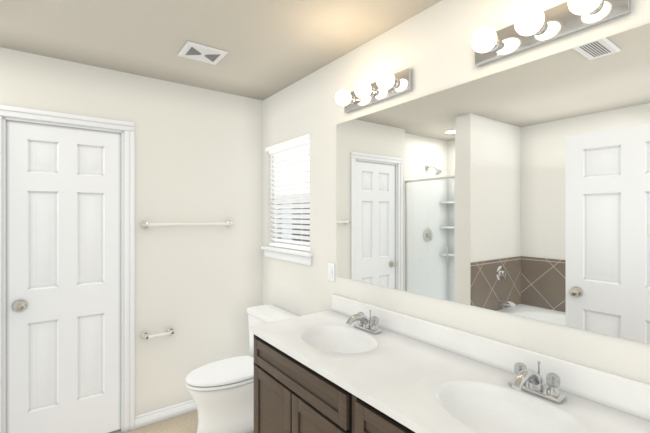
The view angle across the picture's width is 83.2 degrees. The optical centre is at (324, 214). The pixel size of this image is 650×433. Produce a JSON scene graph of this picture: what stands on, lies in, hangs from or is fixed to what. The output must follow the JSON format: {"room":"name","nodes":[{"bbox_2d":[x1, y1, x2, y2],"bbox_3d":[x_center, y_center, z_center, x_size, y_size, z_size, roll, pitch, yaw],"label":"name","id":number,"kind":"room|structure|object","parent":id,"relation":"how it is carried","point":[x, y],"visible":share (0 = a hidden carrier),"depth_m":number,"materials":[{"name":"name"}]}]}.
{"room":"bathroom","nodes":[
{"label":"bathroom","id":0,"kind":"room"},
{"bbox_2d":[0,47,262,415],"bbox_3d":[-1.375,0.250,2.749,1.786,2.440,0.435,0,0,-36],"label":"wall","id":1,"kind":"structure","parent":0,"point":[198,159],"depth_m":2.70,"materials":[{"name":"paint"}]},
{"bbox_2d":[6,120,120,432],"bbox_3d":[-1.621,0.447,2.308,0.610,2.023,0.103,0,0,-36],"label":"closet door","id":2,"kind":"structure","parent":1,"relation":"in","point":[63,279],"depth_m":2.31,"materials":[{"name":"white wood"}]},
{"bbox_2d":[0,105,134,432],"bbox_3d":[-1.646,0.418,2.342,0.748,2.104,0.133,0,0,-36],"label":"door frame","id":3,"kind":"structure","parent":1,"relation":"attached to","point":[125,129],"depth_m":2.48,"materials":[{"name":"white wood"}]},
{"bbox_2d":[141,328,173,339],"bbox_3d":[-1.174,0.843,2.580,0.207,0.040,0.074,0,0,-36],"label":"toilet paper holder","id":4,"kind":"object","parent":1,"relation":"attached to","point":[145,336],"visible":1,"depth_m":2.56,"materials":[{"name":"silver metal"}]},
{"bbox_2d":[135,399,196,428],"bbox_3d":[-0.915,1.427,2.804,0.976,0.085,0.017,0,0,-36],"label":"baseboard","id":5,"kind":"structure","parent":1,"relation":"attached to","point":[157,415],"depth_m":2.61,"materials":[{"name":"white wood"}]},
{"bbox_2d":[142,221,232,227],"bbox_3d":[-0.997,0.070,2.717,0.652,0.042,0.061,0,0,-36],"label":"towel rail","id":6,"kind":"object","parent":1,"relation":"attached to","point":[147,224],"visible":1,"depth_m":2.67,"materials":[{"name":"silver metal"}]},
{"bbox_2d":[109,410,253,432],"bbox_3d":[-0.435,1.500,0.645,3.347,0.060,4.755,0,0,-36],"label":"floor","id":7,"kind":"structure","parent":0,"point":[186,422],"depth_m":2.54,"materials":[{"name":"beige tile"}]},
{"bbox_2d":[185,304,298,432],"bbox_3d":[-0.600,1.095,2.570,0.728,0.751,0.472,0,0,-36],"label":"toilet","id":8,"kind":"object","parent":7,"relation":"on","point":[221,392],"visible":0.54,"depth_m":2.42,"materials":[{"name":"ceramic"}]},
{"bbox_2d":[249,294,649,432],"bbox_3d":[0.315,0.982,1.459,0.574,0.976,1.666,0,0,-36],"label":"bathroom vanity","id":9,"kind":"object","parent":7,"relation":"on","point":[345,365],"visible":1,"depth_m":1.36,"materials":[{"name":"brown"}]},
{"bbox_2d":[345,309,381,334],"bbox_3d":[0.174,0.545,1.866,0.170,0.100,0.164,0,0,-36],"label":"faucet","id":10,"kind":"object","parent":9,"relation":"on","point":[365,326],"depth_m":1.87,"materials":[{"name":"silver metal"}]},
{"bbox_2d":[508,360,566,403],"bbox_3d":[0.663,0.545,1.195,0.170,0.100,0.164,0,0,-36],"label":"faucet","id":11,"kind":"object","parent":9,"relation":"on","point":[533,390],"depth_m":1.19,"materials":[{"name":"silver metal"}]},
{"bbox_2d":[0,0,441,99],"bbox_3d":[-0.435,-1.000,0.645,3.347,0.060,4.755,0,0,-36],"label":"ceiling","id":12,"kind":"structure","parent":0,"point":[272,47],"depth_m":1.96,"materials":[{"name":"paint"}]},
{"bbox_2d":[178,41,227,64],"bbox_3d":[-0.731,-0.963,2.190,0.235,0.013,0.215,0,0,-36],"label":"ceiling vent","id":13,"kind":"object","parent":12,"relation":"in","point":[200,52],"visible":1,"depth_m":2.17,"materials":[{"name":"white plastic"}]},
{"bbox_2d":[263,0,649,383],"bbox_3d":[0.696,0.250,1.522,0.115,2.440,4.470,0,0,-36],"label":"wall","id":14,"kind":"structure","parent":0,"point":[432,48],"depth_m":1.81,"materials":[{"name":"paint"}]},
{"bbox_2d":[261,134,313,265],"bbox_3d":[-0.261,-0.105,2.799,0.157,0.901,0.720,0,0,-36],"label":"window blind","id":15,"kind":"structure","parent":14,"relation":"in","point":[290,159],"depth_m":2.78,"materials":[{"name":"white plastic"}]},
{"bbox_2d":[328,262,334,281],"bbox_3d":[0.037,0.361,2.317,0.012,0.114,0.070,0,0,-36],"label":"switch plate","id":16,"kind":"object","parent":14,"relation":"attached to","point":[331,271],"visible":1,"depth_m":2.31,"materials":[{"name":"white plastic"}]},
{"bbox_2d":[335,68,411,112],"bbox_3d":[0.223,-0.662,1.951,0.144,0.105,0.500,0,0,-36],"label":"sconce","id":17,"kind":"object","parent":14,"relation":"attached to","point":[386,85],"visible":0.98,"depth_m":1.90,"materials":[{"name":"white glass"}]},
{"bbox_2d":[337,23,649,343],"bbox_3d":[0.543,-0.091,1.629,0.005,0.938,1.592,0,0,-36],"label":"vanity mirror","id":18,"kind":"object","parent":14,"relation":"attached to","point":[522,190],"visible":1,"depth_m":1.37,"materials":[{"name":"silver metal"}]},
{"bbox_2d":[471,0,630,66],"bbox_3d":[0.720,-0.662,1.268,0.144,0.105,0.500,0,0,-36],"label":"sconce","id":19,"kind":"object","parent":14,"relation":"attached to","point":[532,27],"visible":1,"depth_m":1.25,"materials":[{"name":"white glass"}]},
{"label":"outside","id":20,"kind":"structure","parent":0,"visible":0},
{"bbox_2d":[292,176,309,241],"bbox_3d":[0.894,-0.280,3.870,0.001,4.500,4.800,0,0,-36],"label":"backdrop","id":21,"kind":"structure","parent":20,"point":[301,218],"depth_m":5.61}
]}

